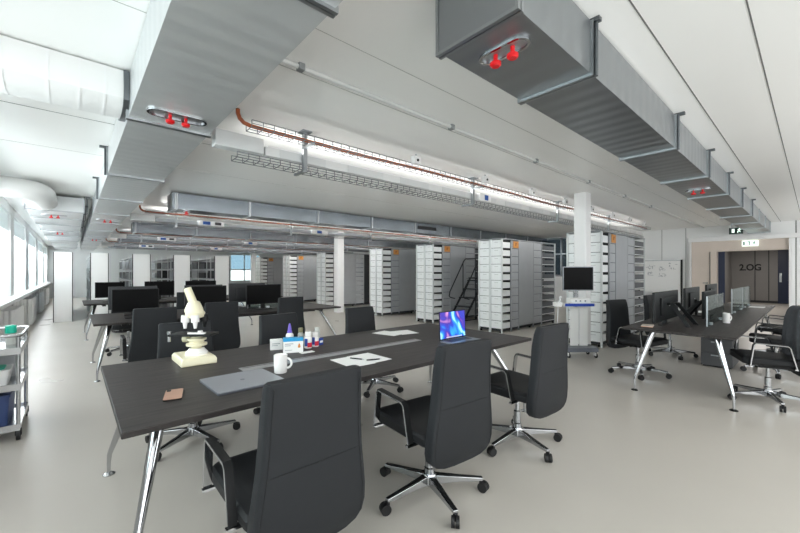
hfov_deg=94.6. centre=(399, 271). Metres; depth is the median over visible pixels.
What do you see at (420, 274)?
crate
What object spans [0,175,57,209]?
duct
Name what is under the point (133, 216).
cable trunking
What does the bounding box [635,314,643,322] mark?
tray
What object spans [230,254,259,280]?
window
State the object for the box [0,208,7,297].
window
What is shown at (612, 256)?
storage bin
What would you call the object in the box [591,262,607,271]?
crate
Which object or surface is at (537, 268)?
storage bin
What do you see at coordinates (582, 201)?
column
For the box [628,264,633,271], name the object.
storage bin
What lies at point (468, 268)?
storage bin
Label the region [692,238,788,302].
wall
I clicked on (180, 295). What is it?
office chair
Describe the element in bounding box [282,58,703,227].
conduit
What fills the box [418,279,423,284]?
crate
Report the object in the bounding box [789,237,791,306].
trim
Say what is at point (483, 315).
crate
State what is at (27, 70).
duct
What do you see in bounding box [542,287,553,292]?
tray
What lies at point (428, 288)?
crate
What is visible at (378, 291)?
crate
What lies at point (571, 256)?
crate
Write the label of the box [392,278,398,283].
storage bin
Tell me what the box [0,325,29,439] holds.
trolley
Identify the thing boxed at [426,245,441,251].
crate
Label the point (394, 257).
storage bin
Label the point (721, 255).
door
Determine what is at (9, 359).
storage bin
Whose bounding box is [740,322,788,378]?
office chair
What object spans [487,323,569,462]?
office chair
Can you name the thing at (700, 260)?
door
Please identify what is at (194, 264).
storage box
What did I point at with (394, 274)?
storage bin
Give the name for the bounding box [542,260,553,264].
tray
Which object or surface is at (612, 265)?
storage bin
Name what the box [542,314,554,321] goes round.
tray
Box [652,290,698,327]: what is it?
monitor
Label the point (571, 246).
crate
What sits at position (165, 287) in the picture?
monitor
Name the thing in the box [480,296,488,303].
crate
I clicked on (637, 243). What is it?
tray
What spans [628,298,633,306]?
storage bin
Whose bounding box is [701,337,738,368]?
base cabinet
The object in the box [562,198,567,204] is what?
ceiling sensor
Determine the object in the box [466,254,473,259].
storage bin
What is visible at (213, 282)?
monitor
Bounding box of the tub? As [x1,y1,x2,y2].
[0,391,14,425]
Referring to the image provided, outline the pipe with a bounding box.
[212,128,642,234]
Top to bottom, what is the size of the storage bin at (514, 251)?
0.177 m
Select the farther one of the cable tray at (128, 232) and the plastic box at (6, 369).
the cable tray at (128, 232)
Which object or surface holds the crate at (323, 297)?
on the storage rack at (356, 265)
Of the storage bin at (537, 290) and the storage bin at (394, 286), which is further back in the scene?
the storage bin at (394, 286)
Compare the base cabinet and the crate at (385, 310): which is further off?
the crate at (385, 310)
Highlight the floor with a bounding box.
[0,297,799,532]
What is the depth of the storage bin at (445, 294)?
10.39 m
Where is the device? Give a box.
[567,298,589,303]
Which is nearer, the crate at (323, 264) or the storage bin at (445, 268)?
the storage bin at (445, 268)
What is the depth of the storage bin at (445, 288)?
10.41 m
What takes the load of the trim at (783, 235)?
attached to the wall at (670, 244)
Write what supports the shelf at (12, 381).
attached to the trolley
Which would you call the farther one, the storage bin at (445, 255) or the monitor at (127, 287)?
the storage bin at (445, 255)
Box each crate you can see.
[287,289,296,292]
[287,293,296,296]
[322,253,332,257]
[322,258,332,262]
[322,263,332,266]
[322,267,332,271]
[322,272,332,276]
[322,277,332,281]
[322,282,332,285]
[322,287,332,290]
[322,291,332,295]
[322,296,332,300]
[322,301,332,304]
[377,249,390,254]
[377,255,390,259]
[377,261,390,265]
[377,266,390,271]
[377,272,390,277]
[377,278,390,283]
[377,284,390,289]
[377,290,390,295]
[377,296,390,300]
[377,301,390,306]
[377,307,390,312]
[418,246,423,251]
[418,252,423,258]
[418,259,423,264]
[418,266,423,271]
[418,272,423,278]
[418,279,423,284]
[418,285,423,291]
[418,292,423,298]
[418,299,423,304]
[418,305,423,311]
[418,312,423,318]
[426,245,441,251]
[426,252,441,258]
[426,259,441,264]
[426,266,441,271]
[426,272,441,278]
[426,279,441,285]
[426,286,441,292]
[426,293,441,298]
[426,299,441,305]
[426,306,441,312]
[426,313,438,319]
[480,241,488,248]
[480,249,488,256]
[480,257,488,263]
[480,264,488,271]
[480,272,488,279]
[480,280,488,287]
[480,288,488,295]
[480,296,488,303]
[480,303,488,311]
[480,311,488,318]
[480,319,488,326]
[491,240,509,247]
[491,248,509,255]
[491,256,509,263]
[491,264,509,271]
[491,272,509,279]
[491,280,509,287]
[491,288,509,295]
[491,296,509,304]
[491,304,509,312]
[491,312,509,320]
[491,320,509,328]
[569,234,573,243]
[569,244,573,252]
[569,253,573,262]
[591,232,607,242]
[591,242,607,252]
[591,252,607,261]
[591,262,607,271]
[591,282,607,291]
[591,292,607,301]
[591,302,605,311]
[591,312,605,321]
[591,322,605,331]
[591,332,605,341]
[593,272,607,281]
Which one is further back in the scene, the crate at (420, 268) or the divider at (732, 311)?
the crate at (420, 268)
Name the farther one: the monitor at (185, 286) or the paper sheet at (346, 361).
the monitor at (185, 286)
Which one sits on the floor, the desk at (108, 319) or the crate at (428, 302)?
the desk at (108, 319)
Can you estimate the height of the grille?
0.090 m
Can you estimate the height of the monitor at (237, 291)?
0.450 m
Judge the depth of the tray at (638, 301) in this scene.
8.36 m
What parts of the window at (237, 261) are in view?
pane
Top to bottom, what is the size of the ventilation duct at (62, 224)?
0.363 m
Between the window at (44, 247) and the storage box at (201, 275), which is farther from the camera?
the window at (44, 247)
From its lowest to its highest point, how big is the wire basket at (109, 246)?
0.055 m
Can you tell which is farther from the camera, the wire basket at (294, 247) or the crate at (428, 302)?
the wire basket at (294, 247)
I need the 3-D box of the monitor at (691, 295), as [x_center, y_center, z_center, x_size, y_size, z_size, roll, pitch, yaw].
[4.503,0.448,5.621,0.980,0.425,0.200,0,0,-42]
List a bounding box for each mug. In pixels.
[274,353,292,373]
[722,313,731,322]
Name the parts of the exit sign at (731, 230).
sign plate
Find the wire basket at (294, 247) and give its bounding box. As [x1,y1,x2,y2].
[117,239,363,251]
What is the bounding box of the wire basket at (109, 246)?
[107,246,309,254]
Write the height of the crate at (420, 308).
0.181 m
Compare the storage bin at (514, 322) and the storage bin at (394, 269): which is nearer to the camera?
the storage bin at (514, 322)
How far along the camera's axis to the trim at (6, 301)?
7.85 m
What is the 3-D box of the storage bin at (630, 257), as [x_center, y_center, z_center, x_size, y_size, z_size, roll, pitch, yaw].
[4.860,-0.275,8.035,0.390,0.177,0.290,0,0,-42]
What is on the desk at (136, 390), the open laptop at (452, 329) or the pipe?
the open laptop at (452, 329)
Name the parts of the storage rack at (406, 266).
post, post, post, plate, post, post, panel, post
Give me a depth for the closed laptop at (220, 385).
2.18 m
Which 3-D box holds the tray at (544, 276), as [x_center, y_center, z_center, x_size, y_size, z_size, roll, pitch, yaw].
[3.897,0.123,10.021,0.720,0.130,0.290,0,0,-42]
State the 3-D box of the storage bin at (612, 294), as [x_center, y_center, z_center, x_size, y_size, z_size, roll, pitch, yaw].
[4.064,0.473,7.327,0.280,0.177,0.290,0,0,-42]
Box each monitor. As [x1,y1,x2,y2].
[95,282,124,301]
[108,286,156,315]
[111,288,158,318]
[144,281,173,299]
[184,285,217,308]
[185,280,215,284]
[187,285,225,306]
[229,283,264,307]
[246,284,280,309]
[562,267,592,290]
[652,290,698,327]
[683,287,701,316]
[683,290,714,320]
[705,284,722,308]
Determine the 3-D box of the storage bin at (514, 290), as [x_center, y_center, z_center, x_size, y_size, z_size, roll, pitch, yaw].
[2.652,0.473,8.915,0.280,0.177,0.290,0,0,-42]
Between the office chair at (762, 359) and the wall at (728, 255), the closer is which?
the office chair at (762, 359)
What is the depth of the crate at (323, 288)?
14.49 m
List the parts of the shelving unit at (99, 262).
post, post, post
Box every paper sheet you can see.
[331,357,373,365]
[347,353,389,363]
[374,331,400,335]
[391,330,416,334]
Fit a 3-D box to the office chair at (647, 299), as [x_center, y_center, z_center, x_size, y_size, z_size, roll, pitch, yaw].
[4.554,0.900,6.219,0.696,0.998,0.734,0,0,-42]
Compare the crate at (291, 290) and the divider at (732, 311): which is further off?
the crate at (291, 290)
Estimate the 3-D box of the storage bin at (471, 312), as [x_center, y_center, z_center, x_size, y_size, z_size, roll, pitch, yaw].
[2.017,1.222,11.234,0.390,0.177,0.290,0,0,-42]
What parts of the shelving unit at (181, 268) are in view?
shelf, post, post, panel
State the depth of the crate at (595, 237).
6.96 m
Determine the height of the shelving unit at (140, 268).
1.960 m
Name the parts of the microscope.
stage knob, focus knob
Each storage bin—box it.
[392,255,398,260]
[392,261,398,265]
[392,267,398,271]
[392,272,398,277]
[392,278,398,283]
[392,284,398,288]
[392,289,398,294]
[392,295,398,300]
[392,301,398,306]
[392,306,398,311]
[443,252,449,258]
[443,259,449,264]
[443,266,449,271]
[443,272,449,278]
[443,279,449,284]
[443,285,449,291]
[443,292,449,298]
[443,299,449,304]
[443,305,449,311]
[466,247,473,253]
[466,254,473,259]
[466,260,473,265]
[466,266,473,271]
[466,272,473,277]
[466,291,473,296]
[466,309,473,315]
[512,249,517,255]
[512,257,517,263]
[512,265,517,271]
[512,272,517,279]
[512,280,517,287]
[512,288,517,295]
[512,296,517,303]
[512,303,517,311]
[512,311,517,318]
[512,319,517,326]
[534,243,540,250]
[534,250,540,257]
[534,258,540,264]
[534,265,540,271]
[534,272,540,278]
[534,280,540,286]
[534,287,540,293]
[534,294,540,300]
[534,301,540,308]
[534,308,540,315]
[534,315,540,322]
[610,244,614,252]
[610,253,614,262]
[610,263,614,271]
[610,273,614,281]
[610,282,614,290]
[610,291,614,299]
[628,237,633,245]
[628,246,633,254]
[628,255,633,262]
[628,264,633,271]
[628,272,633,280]
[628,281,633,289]
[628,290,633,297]
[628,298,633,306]
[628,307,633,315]
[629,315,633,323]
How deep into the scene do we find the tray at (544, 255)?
9.90 m
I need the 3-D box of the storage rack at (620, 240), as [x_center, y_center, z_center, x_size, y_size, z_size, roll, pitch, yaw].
[4.501,0.312,7.942,2.620,2.175,0.668,0,0,-42]
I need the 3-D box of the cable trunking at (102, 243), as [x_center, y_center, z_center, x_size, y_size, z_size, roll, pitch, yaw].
[-7.998,-1.165,19.325,11.880,0.150,0.164,0,0,-42]
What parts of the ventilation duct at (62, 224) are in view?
hanger rod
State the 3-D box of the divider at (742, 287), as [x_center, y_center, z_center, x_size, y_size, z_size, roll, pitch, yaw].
[6.614,0.470,7.043,1.155,0.380,0.040,0,0,-42]
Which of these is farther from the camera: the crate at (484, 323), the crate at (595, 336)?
the crate at (484, 323)
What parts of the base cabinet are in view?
drawer, drawer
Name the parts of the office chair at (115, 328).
backrest, seat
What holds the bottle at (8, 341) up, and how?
on the plastic box at (9, 329)
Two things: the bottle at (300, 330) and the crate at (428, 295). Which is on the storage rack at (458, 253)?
the crate at (428, 295)
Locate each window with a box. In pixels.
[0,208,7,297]
[14,221,23,292]
[29,234,34,287]
[38,242,41,283]
[44,247,45,281]
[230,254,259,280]
[544,237,565,275]
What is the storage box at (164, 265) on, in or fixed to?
on the shelving unit at (181, 268)
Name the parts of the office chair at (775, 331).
seat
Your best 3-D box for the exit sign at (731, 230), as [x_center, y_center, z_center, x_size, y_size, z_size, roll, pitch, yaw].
[9.647,-1.245,10.594,0.044,0.310,0.300,0,0,-42]
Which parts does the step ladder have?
handrail, handrail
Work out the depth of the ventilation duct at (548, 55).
2.24 m
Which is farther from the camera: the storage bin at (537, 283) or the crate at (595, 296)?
the storage bin at (537, 283)
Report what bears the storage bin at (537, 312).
on the storage rack at (525, 256)
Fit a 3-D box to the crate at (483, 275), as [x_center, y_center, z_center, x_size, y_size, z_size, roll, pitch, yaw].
[2.155,0.098,8.920,0.366,0.181,0.277,0,0,-42]
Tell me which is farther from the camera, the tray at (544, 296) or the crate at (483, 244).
the tray at (544, 296)
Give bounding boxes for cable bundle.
[106,238,317,250]
[116,228,385,247]
[139,205,476,241]
[236,108,645,228]
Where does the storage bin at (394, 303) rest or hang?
on the storage rack at (406, 266)
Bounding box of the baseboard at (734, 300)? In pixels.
[733,299,781,303]
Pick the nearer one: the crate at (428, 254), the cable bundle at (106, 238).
the crate at (428, 254)
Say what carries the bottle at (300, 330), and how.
on the desk at (136, 390)
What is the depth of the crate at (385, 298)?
11.86 m
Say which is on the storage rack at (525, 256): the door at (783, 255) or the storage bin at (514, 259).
the storage bin at (514, 259)
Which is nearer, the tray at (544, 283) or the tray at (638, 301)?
the tray at (638, 301)
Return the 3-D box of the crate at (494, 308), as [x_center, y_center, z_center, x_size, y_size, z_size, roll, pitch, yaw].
[2.369,0.846,8.680,0.366,0.181,0.277,0,0,-42]
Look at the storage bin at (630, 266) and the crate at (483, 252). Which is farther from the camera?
the crate at (483, 252)
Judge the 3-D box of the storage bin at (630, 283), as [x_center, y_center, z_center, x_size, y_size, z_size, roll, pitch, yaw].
[4.860,0.286,8.035,0.390,0.177,0.290,0,0,-42]
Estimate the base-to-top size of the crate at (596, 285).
0.181 m
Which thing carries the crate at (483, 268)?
on the storage rack at (525, 256)
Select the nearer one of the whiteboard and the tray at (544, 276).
the tray at (544, 276)
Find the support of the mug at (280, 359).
on the desk at (136, 390)
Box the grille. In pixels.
[418,226,435,230]
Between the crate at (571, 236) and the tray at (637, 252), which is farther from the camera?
the tray at (637, 252)
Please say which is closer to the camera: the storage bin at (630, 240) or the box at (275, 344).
the box at (275, 344)
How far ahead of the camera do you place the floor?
2.79 m
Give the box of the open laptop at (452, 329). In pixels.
[439,309,478,343]
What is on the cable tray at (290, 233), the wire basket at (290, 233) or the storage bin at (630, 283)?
the wire basket at (290, 233)
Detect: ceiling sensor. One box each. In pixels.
[411,154,420,165]
[481,175,488,183]
[529,188,534,195]
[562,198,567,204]
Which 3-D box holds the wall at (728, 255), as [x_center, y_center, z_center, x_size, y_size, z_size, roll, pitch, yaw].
[12.535,0.100,14.820,8.570,2.600,0.200,0,0,-42]
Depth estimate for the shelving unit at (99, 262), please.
10.88 m
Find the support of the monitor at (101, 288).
on the desk at (93, 303)
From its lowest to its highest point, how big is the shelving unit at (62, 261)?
1.960 m
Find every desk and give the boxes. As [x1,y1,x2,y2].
[82,295,252,340]
[89,302,340,381]
[101,323,531,532]
[622,303,774,411]
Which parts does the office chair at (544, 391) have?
armrest, seat, armrest, backrest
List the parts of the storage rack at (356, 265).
post, post, post, plate, panel, post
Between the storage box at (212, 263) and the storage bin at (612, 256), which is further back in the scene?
the storage box at (212, 263)
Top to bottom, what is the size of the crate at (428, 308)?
0.181 m
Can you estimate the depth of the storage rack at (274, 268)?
19.77 m
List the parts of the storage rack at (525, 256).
post, post, post, plate, post, post, panel, post, post, post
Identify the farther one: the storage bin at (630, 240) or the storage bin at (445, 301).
the storage bin at (445, 301)
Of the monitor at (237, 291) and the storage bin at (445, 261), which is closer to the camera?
the monitor at (237, 291)
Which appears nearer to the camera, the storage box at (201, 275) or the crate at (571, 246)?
the crate at (571, 246)
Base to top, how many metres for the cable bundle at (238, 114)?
0.140 m
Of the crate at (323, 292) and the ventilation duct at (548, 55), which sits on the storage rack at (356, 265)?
the crate at (323, 292)
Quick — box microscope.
[167,287,218,367]
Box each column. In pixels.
[251,253,255,282]
[334,231,343,312]
[574,192,590,344]
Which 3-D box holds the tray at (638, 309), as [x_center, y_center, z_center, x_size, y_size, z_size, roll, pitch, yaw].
[5.308,0.871,8.433,0.720,0.130,0.290,0,0,-42]
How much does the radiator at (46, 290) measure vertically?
0.700 m
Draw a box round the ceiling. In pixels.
[0,0,799,250]
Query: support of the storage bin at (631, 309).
on the storage rack at (620, 240)
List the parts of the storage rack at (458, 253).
post, post, post, plate, post, post, panel, post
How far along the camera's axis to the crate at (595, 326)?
6.96 m
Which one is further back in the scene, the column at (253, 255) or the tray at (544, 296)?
the column at (253, 255)
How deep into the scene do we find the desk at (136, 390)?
2.45 m
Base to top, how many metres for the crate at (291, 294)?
0.181 m
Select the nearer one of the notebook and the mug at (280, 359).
the mug at (280, 359)
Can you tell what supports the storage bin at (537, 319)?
on the storage rack at (525, 256)
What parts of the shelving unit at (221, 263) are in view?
shelf, post, panel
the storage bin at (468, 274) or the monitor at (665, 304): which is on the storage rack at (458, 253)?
the storage bin at (468, 274)
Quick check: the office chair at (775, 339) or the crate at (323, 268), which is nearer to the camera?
the office chair at (775, 339)
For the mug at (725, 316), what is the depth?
4.76 m
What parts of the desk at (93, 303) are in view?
leg, leg, under frame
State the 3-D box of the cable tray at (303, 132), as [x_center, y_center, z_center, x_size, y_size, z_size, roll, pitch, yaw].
[2.929,-1.200,7.166,11.705,0.400,0.380,0,0,-42]
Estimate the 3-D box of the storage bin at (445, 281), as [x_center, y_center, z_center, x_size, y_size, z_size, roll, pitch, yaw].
[1.220,0.286,10.526,0.280,0.177,0.290,0,0,-42]
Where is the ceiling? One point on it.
(712, 44)
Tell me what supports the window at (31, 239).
in the wall at (13, 216)
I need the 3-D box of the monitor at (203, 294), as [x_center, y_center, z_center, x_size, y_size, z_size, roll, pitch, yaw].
[-3.140,0.441,5.986,0.580,0.438,0.200,0,0,-42]
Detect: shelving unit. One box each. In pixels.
[53,252,72,322]
[86,253,108,313]
[119,254,150,286]
[151,255,190,306]
[191,256,229,301]
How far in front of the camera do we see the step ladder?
10.30 m
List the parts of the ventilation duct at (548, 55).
knob, hatch plate, knob, hanger rod, hanger rod, hanger rod, hanger rod, hanger rod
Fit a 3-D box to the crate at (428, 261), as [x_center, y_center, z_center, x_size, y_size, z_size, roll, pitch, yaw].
[0.937,-0.277,10.291,0.366,0.181,0.277,0,0,-42]
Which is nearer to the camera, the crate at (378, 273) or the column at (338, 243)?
the crate at (378, 273)
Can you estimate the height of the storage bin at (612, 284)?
0.177 m
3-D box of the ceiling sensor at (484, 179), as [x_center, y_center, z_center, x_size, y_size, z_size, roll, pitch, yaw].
[1.229,-1.340,5.316,0.100,0.120,0.077,0,0,-42]
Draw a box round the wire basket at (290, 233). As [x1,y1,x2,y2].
[140,221,475,246]
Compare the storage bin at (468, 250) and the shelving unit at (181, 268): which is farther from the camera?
the shelving unit at (181, 268)
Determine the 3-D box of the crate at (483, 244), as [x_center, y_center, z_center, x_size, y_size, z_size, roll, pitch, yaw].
[2.155,-0.650,8.920,0.366,0.181,0.277,0,0,-42]
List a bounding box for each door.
[692,252,709,299]
[718,252,724,302]
[778,250,788,303]
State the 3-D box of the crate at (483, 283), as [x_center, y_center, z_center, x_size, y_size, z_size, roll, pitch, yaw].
[2.155,0.284,8.920,0.366,0.181,0.277,0,0,-42]
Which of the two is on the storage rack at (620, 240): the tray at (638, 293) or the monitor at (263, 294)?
the tray at (638, 293)
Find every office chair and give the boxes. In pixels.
[105,324,131,355]
[119,307,176,361]
[145,320,239,461]
[176,292,185,321]
[201,365,364,532]
[204,301,240,350]
[253,312,298,414]
[277,296,304,333]
[345,306,403,397]
[373,338,491,528]
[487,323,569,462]
[605,299,671,380]
[643,295,698,359]
[727,335,799,412]
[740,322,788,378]
[756,315,783,352]
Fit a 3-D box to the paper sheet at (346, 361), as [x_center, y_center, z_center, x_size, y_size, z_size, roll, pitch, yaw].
[-0.350,0.659,2.719,0.220,0.001,0.304,0,0,-42]
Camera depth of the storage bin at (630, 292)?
7.94 m
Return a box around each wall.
[0,197,47,305]
[43,246,313,297]
[314,220,799,310]
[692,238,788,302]
[725,251,731,302]
[732,250,777,300]
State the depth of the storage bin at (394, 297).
12.06 m
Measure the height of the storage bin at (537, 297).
0.177 m
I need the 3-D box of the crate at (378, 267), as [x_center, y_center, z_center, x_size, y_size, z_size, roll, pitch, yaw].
[-0.524,-0.089,11.935,0.366,0.181,0.277,0,0,-42]
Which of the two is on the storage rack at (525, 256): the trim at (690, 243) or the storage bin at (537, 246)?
the storage bin at (537, 246)
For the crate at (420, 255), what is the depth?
10.40 m
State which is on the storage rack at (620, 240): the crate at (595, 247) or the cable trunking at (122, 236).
the crate at (595, 247)
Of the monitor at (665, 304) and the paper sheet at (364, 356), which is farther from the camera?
the monitor at (665, 304)
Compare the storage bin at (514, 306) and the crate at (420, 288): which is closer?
the storage bin at (514, 306)
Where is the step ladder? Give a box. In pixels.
[449,258,477,320]
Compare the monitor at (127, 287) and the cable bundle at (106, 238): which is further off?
the cable bundle at (106, 238)
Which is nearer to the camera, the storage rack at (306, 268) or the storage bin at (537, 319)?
the storage bin at (537, 319)
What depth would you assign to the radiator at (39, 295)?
12.45 m
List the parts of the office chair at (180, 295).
backrest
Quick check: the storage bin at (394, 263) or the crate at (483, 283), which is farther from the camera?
the storage bin at (394, 263)
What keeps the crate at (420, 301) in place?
on the storage rack at (458, 253)
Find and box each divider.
[706,296,721,326]
[731,289,741,313]
[742,287,749,308]
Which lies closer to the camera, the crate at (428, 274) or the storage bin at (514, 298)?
the storage bin at (514, 298)
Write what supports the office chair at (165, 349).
on the floor
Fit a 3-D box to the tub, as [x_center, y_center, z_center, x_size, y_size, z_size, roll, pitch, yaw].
[-3.592,1.161,3.176,0.374,0.255,0.534,0,0,-42]
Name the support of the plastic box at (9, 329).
on the trolley
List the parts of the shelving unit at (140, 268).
post, panel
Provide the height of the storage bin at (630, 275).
0.177 m
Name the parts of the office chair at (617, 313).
backrest, armrest, seat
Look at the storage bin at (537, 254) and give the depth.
9.52 m
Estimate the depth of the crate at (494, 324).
8.58 m
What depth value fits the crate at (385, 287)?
11.84 m
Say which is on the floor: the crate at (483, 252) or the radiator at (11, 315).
the radiator at (11, 315)
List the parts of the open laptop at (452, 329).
lid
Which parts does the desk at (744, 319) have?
leg, leg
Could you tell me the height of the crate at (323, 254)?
0.181 m
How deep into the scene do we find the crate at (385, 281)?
11.84 m
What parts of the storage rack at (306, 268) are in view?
post, post, post, plate, post, panel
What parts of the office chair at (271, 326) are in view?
backrest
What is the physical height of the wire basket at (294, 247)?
0.055 m
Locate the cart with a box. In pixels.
[553,291,598,357]
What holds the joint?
attached to the wall at (754, 283)
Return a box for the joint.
[768,250,768,300]
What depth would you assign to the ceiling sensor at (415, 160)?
4.37 m
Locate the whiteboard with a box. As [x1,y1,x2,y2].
[638,260,682,305]
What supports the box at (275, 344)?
on the desk at (136, 390)
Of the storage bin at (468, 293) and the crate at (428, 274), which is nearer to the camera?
the crate at (428, 274)
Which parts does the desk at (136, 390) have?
leg, leg, leg, leg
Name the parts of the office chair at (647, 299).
backrest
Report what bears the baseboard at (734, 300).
attached to the wall at (754, 283)
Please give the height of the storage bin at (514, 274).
0.177 m
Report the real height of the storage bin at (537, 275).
0.177 m
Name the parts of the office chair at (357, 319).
backrest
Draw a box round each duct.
[0,35,129,121]
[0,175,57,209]
[24,196,90,248]
[80,0,342,249]
[108,242,352,254]
[118,234,369,252]
[131,222,424,248]
[167,192,546,245]
[436,0,770,233]
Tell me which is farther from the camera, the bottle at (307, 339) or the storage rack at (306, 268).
the storage rack at (306, 268)
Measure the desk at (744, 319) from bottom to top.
0.740 m
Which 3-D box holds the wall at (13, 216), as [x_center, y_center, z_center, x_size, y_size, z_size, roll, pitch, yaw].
[-8.920,0.000,8.260,0.440,2.800,29.800,0,0,-42]
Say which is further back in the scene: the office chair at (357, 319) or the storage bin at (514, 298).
the storage bin at (514, 298)
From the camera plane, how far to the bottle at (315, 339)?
3.25 m
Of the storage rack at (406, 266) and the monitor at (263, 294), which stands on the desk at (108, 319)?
the monitor at (263, 294)
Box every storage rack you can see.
[255,257,290,296]
[283,255,316,301]
[317,252,369,305]
[370,248,415,315]
[416,244,477,322]
[478,238,554,332]
[566,230,644,347]
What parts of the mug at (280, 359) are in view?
handle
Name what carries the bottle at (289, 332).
on the desk at (136, 390)
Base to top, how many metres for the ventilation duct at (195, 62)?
0.363 m
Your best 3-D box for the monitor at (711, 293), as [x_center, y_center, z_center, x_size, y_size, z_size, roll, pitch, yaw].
[4.209,0.460,5.229,0.800,0.400,0.325,0,0,-42]
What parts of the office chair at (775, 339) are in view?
seat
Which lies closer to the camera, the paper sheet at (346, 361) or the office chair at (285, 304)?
the paper sheet at (346, 361)
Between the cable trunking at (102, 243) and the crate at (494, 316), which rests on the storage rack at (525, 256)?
the crate at (494, 316)
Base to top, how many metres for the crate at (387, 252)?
0.181 m
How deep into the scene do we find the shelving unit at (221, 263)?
13.19 m
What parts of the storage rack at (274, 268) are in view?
panel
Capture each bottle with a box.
[5,333,15,344]
[286,323,293,336]
[298,328,303,343]
[304,331,311,348]
[312,331,318,346]
[315,327,319,337]
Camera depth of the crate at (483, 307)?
8.81 m
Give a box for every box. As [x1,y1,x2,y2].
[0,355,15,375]
[0,364,12,385]
[5,325,16,344]
[157,271,166,277]
[162,263,166,268]
[192,262,207,268]
[192,271,207,277]
[199,263,207,268]
[199,273,207,277]
[208,262,213,268]
[208,271,213,277]
[270,338,282,349]
[283,336,302,352]
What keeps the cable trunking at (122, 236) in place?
attached to the cable tray at (128, 232)
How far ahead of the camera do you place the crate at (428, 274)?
10.19 m
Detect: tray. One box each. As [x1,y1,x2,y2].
[107,240,333,254]
[117,231,379,251]
[140,209,477,246]
[231,119,650,237]
[542,246,553,251]
[542,253,553,257]
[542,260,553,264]
[542,267,554,271]
[542,274,554,278]
[542,281,554,285]
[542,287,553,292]
[542,294,553,299]
[542,301,553,307]
[542,307,554,314]
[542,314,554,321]
[635,241,643,247]
[635,249,643,255]
[635,258,643,263]
[635,266,643,271]
[635,274,643,279]
[635,282,643,288]
[635,290,643,296]
[635,298,643,305]
[635,306,643,313]
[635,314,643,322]
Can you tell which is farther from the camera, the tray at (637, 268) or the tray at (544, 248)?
the tray at (544, 248)
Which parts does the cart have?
panel, panel, plate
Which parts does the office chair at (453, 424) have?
armrest, seat, backrest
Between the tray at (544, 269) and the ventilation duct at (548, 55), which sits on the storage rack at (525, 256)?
the tray at (544, 269)
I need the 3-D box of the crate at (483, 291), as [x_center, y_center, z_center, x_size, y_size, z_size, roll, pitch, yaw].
[2.155,0.471,8.920,0.366,0.181,0.277,0,0,-42]
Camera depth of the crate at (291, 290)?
16.86 m
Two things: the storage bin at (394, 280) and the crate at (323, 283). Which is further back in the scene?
the crate at (323, 283)
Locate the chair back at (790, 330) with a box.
[782,305,799,359]
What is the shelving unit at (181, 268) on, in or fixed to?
on the floor
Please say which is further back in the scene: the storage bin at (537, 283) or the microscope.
the storage bin at (537, 283)
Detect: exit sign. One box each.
[729,224,742,233]
[742,240,757,245]
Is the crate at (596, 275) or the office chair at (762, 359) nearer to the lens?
the office chair at (762, 359)
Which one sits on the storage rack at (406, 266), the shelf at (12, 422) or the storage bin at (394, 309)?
the storage bin at (394, 309)
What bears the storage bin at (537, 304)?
on the storage rack at (525, 256)
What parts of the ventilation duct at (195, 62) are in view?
hanger rod, hanger rod, knob, hatch plate, knob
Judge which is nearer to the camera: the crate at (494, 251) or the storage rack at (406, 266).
the crate at (494, 251)
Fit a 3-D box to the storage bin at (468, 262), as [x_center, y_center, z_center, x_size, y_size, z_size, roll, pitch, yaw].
[2.017,-0.275,11.234,0.390,0.177,0.290,0,0,-42]
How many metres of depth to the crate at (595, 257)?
6.96 m
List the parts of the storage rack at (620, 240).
post, post, plate, post, post, panel, post, post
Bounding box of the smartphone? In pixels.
[163,388,183,401]
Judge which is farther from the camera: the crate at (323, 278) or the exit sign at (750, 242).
the crate at (323, 278)
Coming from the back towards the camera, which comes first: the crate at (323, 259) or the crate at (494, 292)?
the crate at (323, 259)
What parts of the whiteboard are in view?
board panel, frame, frame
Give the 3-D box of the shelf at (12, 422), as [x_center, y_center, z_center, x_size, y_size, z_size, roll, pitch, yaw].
[-3.575,1.294,3.191,0.455,0.012,0.700,0,0,-42]
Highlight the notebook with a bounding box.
[641,324,653,326]
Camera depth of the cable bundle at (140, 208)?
9.63 m
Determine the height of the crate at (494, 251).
0.181 m
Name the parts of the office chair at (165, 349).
backrest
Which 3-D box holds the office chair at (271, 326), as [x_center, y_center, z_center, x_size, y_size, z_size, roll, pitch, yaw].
[-1.048,0.923,3.732,0.734,0.954,0.696,0,0,44]
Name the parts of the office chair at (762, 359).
armrest, seat, armrest, backrest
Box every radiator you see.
[0,305,23,336]
[11,296,35,325]
[27,291,43,312]
[36,287,48,304]
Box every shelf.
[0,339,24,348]
[0,405,25,426]
[7,370,25,384]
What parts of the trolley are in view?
rail, post, post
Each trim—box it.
[0,281,51,310]
[688,233,799,241]
[689,242,691,287]
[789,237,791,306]
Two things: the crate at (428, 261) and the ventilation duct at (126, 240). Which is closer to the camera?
the crate at (428, 261)
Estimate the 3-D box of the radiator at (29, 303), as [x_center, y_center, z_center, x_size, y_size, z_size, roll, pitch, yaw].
[-10.139,1.050,9.929,0.433,0.700,1.538,0,0,-42]
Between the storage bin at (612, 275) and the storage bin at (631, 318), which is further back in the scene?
the storage bin at (631, 318)
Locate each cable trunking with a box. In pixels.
[101,242,318,253]
[110,233,369,249]
[130,213,475,245]
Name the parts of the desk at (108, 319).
leg, leg, under frame, leg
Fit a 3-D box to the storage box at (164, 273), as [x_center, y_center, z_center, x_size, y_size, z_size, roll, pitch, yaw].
[-9.263,0.086,14.545,0.427,0.287,0.850,0,0,-42]
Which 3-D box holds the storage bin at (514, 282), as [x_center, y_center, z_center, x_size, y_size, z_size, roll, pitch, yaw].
[2.652,0.286,8.915,0.280,0.177,0.290,0,0,-42]
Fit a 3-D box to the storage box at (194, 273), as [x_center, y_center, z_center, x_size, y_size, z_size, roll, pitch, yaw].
[-8.331,0.085,15.373,0.426,0.289,0.850,0,0,-42]
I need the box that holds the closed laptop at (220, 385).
[200,368,283,395]

